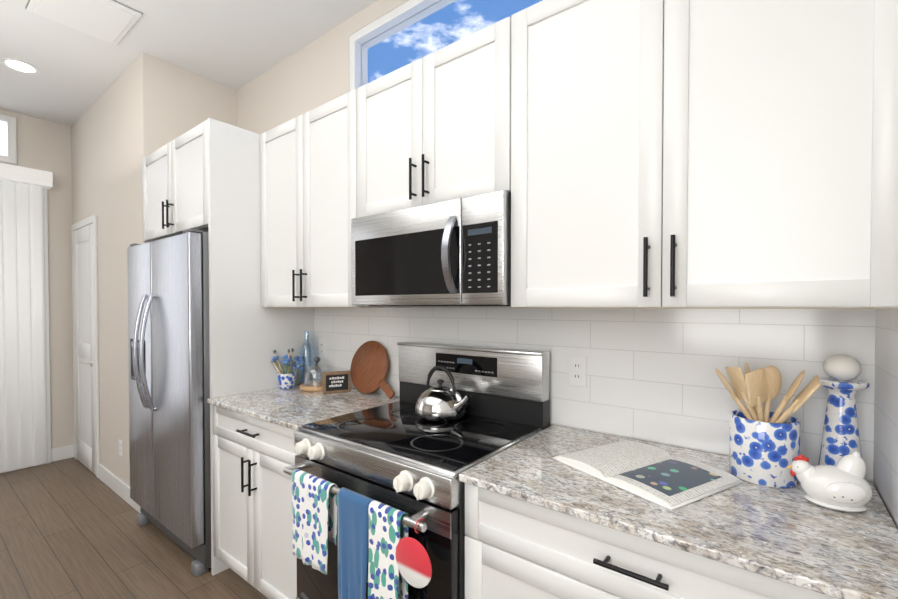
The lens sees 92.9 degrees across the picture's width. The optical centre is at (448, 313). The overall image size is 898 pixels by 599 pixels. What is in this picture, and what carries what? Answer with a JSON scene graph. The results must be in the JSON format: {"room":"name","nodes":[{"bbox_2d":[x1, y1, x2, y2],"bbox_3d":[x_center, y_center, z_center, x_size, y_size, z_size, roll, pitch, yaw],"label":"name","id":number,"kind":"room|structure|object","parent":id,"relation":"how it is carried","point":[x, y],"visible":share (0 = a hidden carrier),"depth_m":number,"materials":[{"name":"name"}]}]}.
{"room":"kitchen","nodes":[
{"label":"kitchen","id":0,"kind":"room"},
{"bbox_2d":[0,109,73,448],"bbox_3d":[-4.471,-0.168,2.634,0.140,3.000,4.740,1,1,38],"label":"wall","id":1,"kind":"structure","parent":0,"point":[43,145],"depth_m":3.80,"materials":[{"name":"beige paint"}]},
{"bbox_2d":[0,114,16,163],"bbox_3d":[-4.158,-1.427,2.881,0.030,0.380,1.745,1,1,38],"label":"transom","id":2,"kind":"object","parent":1,"relation":"attached to","point":[8,152],"visible":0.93,"depth_m":3.53,"materials":[{"name":"white"}]},
{"bbox_2d":[0,180,46,472],"bbox_3d":[-4.048,0.117,2.949,0.029,2.380,1.845,1,1,38],"label":"vertical blinds","id":3,"kind":"object","parent":1,"relation":"attached to","point":[22,388],"visible":0.98,"depth_m":3.56,"materials":[{"name":"white plastic"}]},
{"bbox_2d":[0,188,50,473],"bbox_3d":[-4.101,0.127,2.978,0.030,2.400,1.930,1,1,38],"label":"door frame","id":4,"kind":"structure","parent":1,"relation":"attached to","point":[46,308],"depth_m":3.72,"materials":[{"name":"white wood"}]},
{"bbox_2d":[0,163,52,188],"bbox_3d":[-4.068,-1.135,2.914,0.133,0.125,2.000,1,1,38],"label":"valance","id":5,"kind":"object","parent":1,"relation":"attached to","point":[24,175],"visible":1,"depth_m":3.54,"materials":[{"name":"white plastic"}]},
{"bbox_2d":[51,444,73,461],"bbox_3d":[-3.643,1.260,3.602,0.014,0.115,0.750,1,1,38],"label":"baseboard","id":6,"kind":"structure","parent":1,"relation":"attached to","point":[62,453],"depth_m":3.82,"materials":[{"name":"white wood"}]},
{"bbox_2d":[0,457,267,598],"bbox_3d":[-2.366,1.408,0.942,5.690,0.100,5.000,1,1,38],"label":"floor","id":7,"kind":"structure","parent":0,"point":[70,528],"depth_m":2.41,"materials":[{"name":"wood"}]},
{"bbox_2d":[127,228,210,576],"bbox_3d":[-1.464,0.452,2.624,0.918,1.760,0.743,1,1,38],"label":"refrigerator","id":8,"kind":"object","parent":7,"relation":"on","point":[169,377],"visible":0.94,"depth_m":2.24,"materials":[{"name":"grey metal"}]},
{"bbox_2d":[212,404,296,598],"bbox_3d":[-0.707,0.896,2.148,0.804,0.888,0.646,1,1,38],"label":"base cabinet","id":9,"kind":"object","parent":7,"relation":"on","point":[253,457],"visible":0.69,"depth_m":1.91,"materials":[{"name":"white paint"}]},
{"bbox_2d":[207,383,399,429],"bbox_3d":[-0.706,0.440,2.143,0.806,0.021,0.628,1,1,38],"label":"countertop","id":10,"kind":"structure","parent":9,"relation":"on","point":[295,407],"depth_m":2.04,"materials":[{"name":"stone"}]},
{"bbox_2d":[271,348,303,388],"bbox_3d":[-0.908,0.311,2.408,0.160,0.228,0.159,1,1,38],"label":"bouquet","id":11,"kind":"object","parent":10,"relation":"on","point":[286,379],"visible":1,"depth_m":2.39,"materials":[{"name":"blue plant"}]},
{"bbox_2d":[300,331,314,383],"bbox_3d":[-0.844,0.264,2.539,0.086,0.317,0.086,1,1,38],"label":"glass bottle","id":12,"kind":"object","parent":10,"relation":"on","point":[303,357],"visible":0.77,"depth_m":2.53,"materials":[{"name":"glass"}]},
{"bbox_2d":[300,357,329,391],"bbox_3d":[-0.742,0.336,2.400,0.186,0.178,0.186,1,1,38],"label":"cloche","id":13,"kind":"object","parent":10,"relation":"on","point":[311,386],"visible":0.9,"depth_m":2.36,"materials":[{"name":"clear glass"}]},
{"bbox_2d":[322,370,350,393],"bbox_3d":[-0.604,0.371,2.293,0.144,0.112,0.034,0,1,-24],"label":"chalkboard","id":14,"kind":"object","parent":10,"relation":"on","point":[336,381],"visible":1,"depth_m":2.28,"materials":[{"name":"brown wood"}]},
{"bbox_2d":[350,341,394,398],"bbox_3d":[-0.394,0.313,2.235,0.018,0.280,0.385,21,16,-50],"label":"round cutting board","id":15,"kind":"object","parent":10,"relation":"on","point":[369,365],"visible":1,"depth_m":2.24,"materials":[{"name":"brown wood"}]},
{"bbox_2d":[207,118,314,575],"bbox_3d":[-1.024,0.176,2.405,0.022,2.320,0.610,1,1,38],"label":"panel","id":16,"kind":"object","parent":7,"relation":"on","point":[248,334],"visible":0.54,"depth_m":2.26,"materials":[{"name":"white paint"}]},
{"bbox_2d":[284,341,549,598],"bbox_3d":[-0.121,0.748,1.621,0.754,1.200,0.704,1,1,38],"label":"range","id":17,"kind":"object","parent":7,"relation":"on","point":[400,455],"visible":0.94,"depth_m":1.52,"materials":[{"name":"grey metal"}]},
{"bbox_2d":[292,469,337,574],"bbox_3d":[-0.460,0.700,1.452,0.210,0.291,0.064,1,1,38],"label":"floral towel","id":18,"kind":"object","parent":17,"relation":"hanging from","point":[314,510],"visible":1,"depth_m":1.43,"materials":[{"name":"fabric"}]},
{"bbox_2d":[337,487,373,598],"bbox_3d":[-0.283,0.740,1.317,0.145,0.366,0.064,1,1,38],"label":"towel","id":19,"kind":"object","parent":17,"relation":"hanging from","point":[353,534],"visible":0.9,"depth_m":1.30,"materials":[{"name":"blue fabric"}]},
{"bbox_2d":[368,500,408,598],"bbox_3d":[-0.175,0.746,1.233,0.128,0.376,0.063,1,1,38],"label":"towel","id":20,"kind":"object","parent":17,"relation":"hanging from","point":[388,531],"visible":0.94,"depth_m":1.22,"materials":[{"name":"fabric"}]},
{"bbox_2d":[396,518,431,587],"bbox_3d":[-0.083,0.643,1.153,0.128,0.170,0.050,1,1,38],"label":"pot holder","id":21,"kind":"object","parent":17,"relation":"hanging from","point":[413,561],"visible":0.92,"depth_m":1.13,"materials":[{"name":"red fabric"}]},
{"bbox_2d":[415,365,470,421],"bbox_3d":[-0.012,0.323,1.754,0.270,0.212,0.212,1,1,38],"label":"kettle","id":22,"kind":"object","parent":17,"relation":"on","point":[440,402],"visible":1,"depth_m":1.70,"materials":[{"name":"polished stainless steel"},{"name":"black plastic"}]},
{"bbox_2d":[465,483,837,598],"bbox_3d":[0.575,0.911,1.157,0.905,0.888,0.646,1,1,38],"label":"base cabinet","id":23,"kind":"object","parent":7,"relation":"on","point":[515,548],"visible":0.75,"depth_m":1.01,"materials":[{"name":"white paint"}]},
{"bbox_2d":[459,425,897,598],"bbox_3d":[0.573,0.455,1.154,0.899,0.021,0.628,1,1,38],"label":"countertop","id":24,"kind":"structure","parent":23,"relation":"on","point":[794,536],"depth_m":0.93,"materials":[{"name":"stone"}]},
{"bbox_2d":[552,440,742,510],"bbox_3d":[0.542,0.431,1.207,0.310,0.024,0.382,-1,1,-30],"label":"book","id":25,"kind":"object","parent":24,"relation":"on","point":[659,476],"visible":1,"depth_m":1.14,"materials":[{"name":"white paper"}]},
{"bbox_2d":[715,362,820,487],"bbox_3d":[0.850,0.291,1.156,0.227,0.306,0.156,1,1,38],"label":"utensil crock","id":26,"kind":"object","parent":24,"relation":"on","point":[764,446],"visible":1,"depth_m":1.12,"materials":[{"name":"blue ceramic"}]},
{"bbox_2d":[786,452,872,511],"bbox_3d":[0.883,0.381,0.996,0.153,0.133,0.115,1,1,38],"label":"hen","id":27,"kind":"object","parent":24,"relation":"on","point":[843,484],"visible":1,"depth_m":0.96,"materials":[{"name":"white ceramic"}]},
{"bbox_2d":[818,355,869,478],"bbox_3d":[1.015,0.276,1.104,0.104,0.338,0.104,1,1,38],"label":"pepper mill","id":28,"kind":"object","parent":24,"relation":"on","point":[840,434],"visible":0.79,"depth_m":1.08,"materials":[{"name":"white ceramic"}]},
{"bbox_2d":[71,52,236,485],"bbox_3d":[-2.465,-0.183,3.611,1.840,3.000,0.740,1,1,38],"label":"wall","id":29,"kind":"structure","parent":0,"point":[139,109],"depth_m":3.08,"materials":[{"name":"beige paint"}]},
{"bbox_2d":[73,224,95,474],"bbox_3d":[-3.106,0.293,3.601,0.604,2.032,0.070,1,1,38],"label":"pantry door","id":30,"kind":"structure","parent":29,"relation":"in","point":[84,342],"depth_m":3.62,"materials":[{"name":"white wood"}]},
{"bbox_2d":[71,214,99,477],"bbox_3d":[-3.090,0.266,3.622,0.726,2.103,0.018,1,1,38],"label":"door frame","id":31,"kind":"structure","parent":29,"relation":"attached to","point":[92,219],"depth_m":3.41,"materials":[{"name":"white wood"}]},
{"bbox_2d":[98,464,140,512],"bbox_3d":[-2.690,1.264,3.330,1.826,0.115,0.014,1,1,38],"label":"baseboard","id":32,"kind":"structure","parent":29,"relation":"attached to","point":[115,484],"depth_m":3.12,"materials":[{"name":"white wood"}]},
{"bbox_2d":[119,439,122,456],"bbox_3d":[-2.373,0.975,3.084,0.070,0.114,0.008,1,1,38],"label":"outlet","id":33,"kind":"object","parent":29,"relation":"attached to","point":[120,447],"visible":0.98,"depth_m":3.08,"materials":[{"name":"white plastic"}]},
{"bbox_2d":[0,0,376,125],"bbox_3d":[-2.366,-1.691,0.895,5.690,0.100,5.000,1,1,38],"label":"ceiling","id":34,"kind":"structure","parent":0,"point":[235,44],"depth_m":2.65,"materials":[{"name":"white paint"}]},
{"bbox_2d":[0,58,40,74],"bbox_3d":[-2.903,-1.669,2.890,0.200,0.006,0.200,1,1,38],"label":"recessed light","id":35,"kind":"object","parent":34,"relation":"in","point":[16,65],"visible":1,"depth_m":2.89,"materials":[{"name":"white"}]},
{"bbox_2d":[25,0,142,44],"bbox_3d":[-2.003,-1.653,2.346,0.460,0.020,0.410,1,1,38],"label":"ceiling hatch","id":36,"kind":"object","parent":34,"relation":"attached to","point":[112,21],"visible":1,"depth_m":2.36,"materials":[{"name":"grey"}]},
{"bbox_2d":[237,0,876,488],"bbox_3d":[-0.133,-0.161,2.188,3.590,3.000,0.140,1,1,38],"label":"wall","id":37,"kind":"structure","parent":0,"point":[305,78],"depth_m":2.66,"materials":[{"name":"beige paint"}]},
{"bbox_2d":[142,120,207,241],"bbox_3d":[-1.419,-0.724,2.674,0.947,0.530,0.646,1,1,38],"label":"upper cabinet","id":38,"kind":"object","parent":37,"relation":"attached to","point":[174,187],"visible":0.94,"depth_m":2.41,"materials":[{"name":"white paint"}]},
{"bbox_2d":[260,89,410,307],"bbox_3d":[-0.627,-0.505,2.229,0.805,0.953,0.386,1,1,38],"label":"upper cabinet","id":39,"kind":"object","parent":37,"relation":"attached to","point":[308,186],"visible":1,"depth_m":2.07,"materials":[{"name":"white paint"}]},
{"bbox_2d":[357,16,510,217],"bbox_3d":[-0.007,-0.690,1.746,0.760,0.568,0.386,1,1,38],"label":"upper cabinet","id":40,"kind":"object","parent":37,"relation":"attached to","point":[434,127],"visible":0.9,"depth_m":1.58,"materials":[{"name":"white paint"}]},
{"bbox_2d":[351,190,510,305],"bbox_3d":[-0.022,-0.216,1.733,0.756,0.375,0.438,1,1,38],"label":"over-the-range microwave","id":41,"kind":"object","parent":40,"relation":"attached to","point":[455,252],"visible":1,"depth_m":1.54,"materials":[{"name":"grey metal"}]},
{"bbox_2d":[349,0,533,91],"bbox_3d":[0.283,-1.308,1.826,2.070,0.505,0.095,1,1,38],"label":"transom window","id":42,"kind":"structure","parent":37,"relation":"in","point":[362,41],"depth_m":2.27,"materials":[{"name":"white"}]},
{"bbox_2d":[314,307,875,480],"bbox_3d":[0.147,0.204,1.883,2.470,0.457,0.008,1,1,38],"label":"wall tile","id":43,"kind":"structure","parent":37,"relation":"attached to","point":[652,375],"depth_m":1.45,"materials":[{"name":"white tile"}]},
{"bbox_2d":[319,339,325,357],"bbox_3d":[-0.767,0.213,2.579,0.070,0.114,0.008,1,1,38],"label":"outlet","id":44,"kind":"object","parent":43,"relation":"attached to","point":[322,348],"visible":1,"depth_m":2.57,"materials":[{"name":"white plastic"}]},
{"bbox_2d":[568,356,586,386],"bbox_3d":[0.485,0.220,1.611,0.070,0.114,0.008,1,1,38],"label":"outlet","id":45,"kind":"object","parent":43,"relation":"attached to","point":[577,371],"visible":1,"depth_m":1.61,"materials":[{"name":"white plastic"}]},
{"bbox_2d":[511,0,897,308],"bbox_3d":[0.654,-0.490,1.239,0.906,0.953,0.386,1,1,38],"label":"upper cabinet","id":46,"kind":"object","parent":37,"relation":"attached to","point":[704,154],"visible":1,"depth_m":1.06,"materials":[{"name":"white paint"}]},
{"bbox_2d":[877,489,897,528],"bbox_3d":[-0.218,-0.116,-0.742,0.140,3.000,4.600,1,1,38],"label":"wall","id":47,"kind":"structure","parent":0,"point":[887,509],"depth_m":1.02,"materials":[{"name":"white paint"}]},
{"bbox_2d":[873,309,897,525],"bbox_3d":[0.926,0.220,0.865,0.008,0.457,0.664,1,1,38],"label":"wall tile","id":48,"kind":"structure","parent":47,"relation":"attached to","point":[885,471],"depth_m":1.00,"materials":[{"name":"white tile"}]}
]}

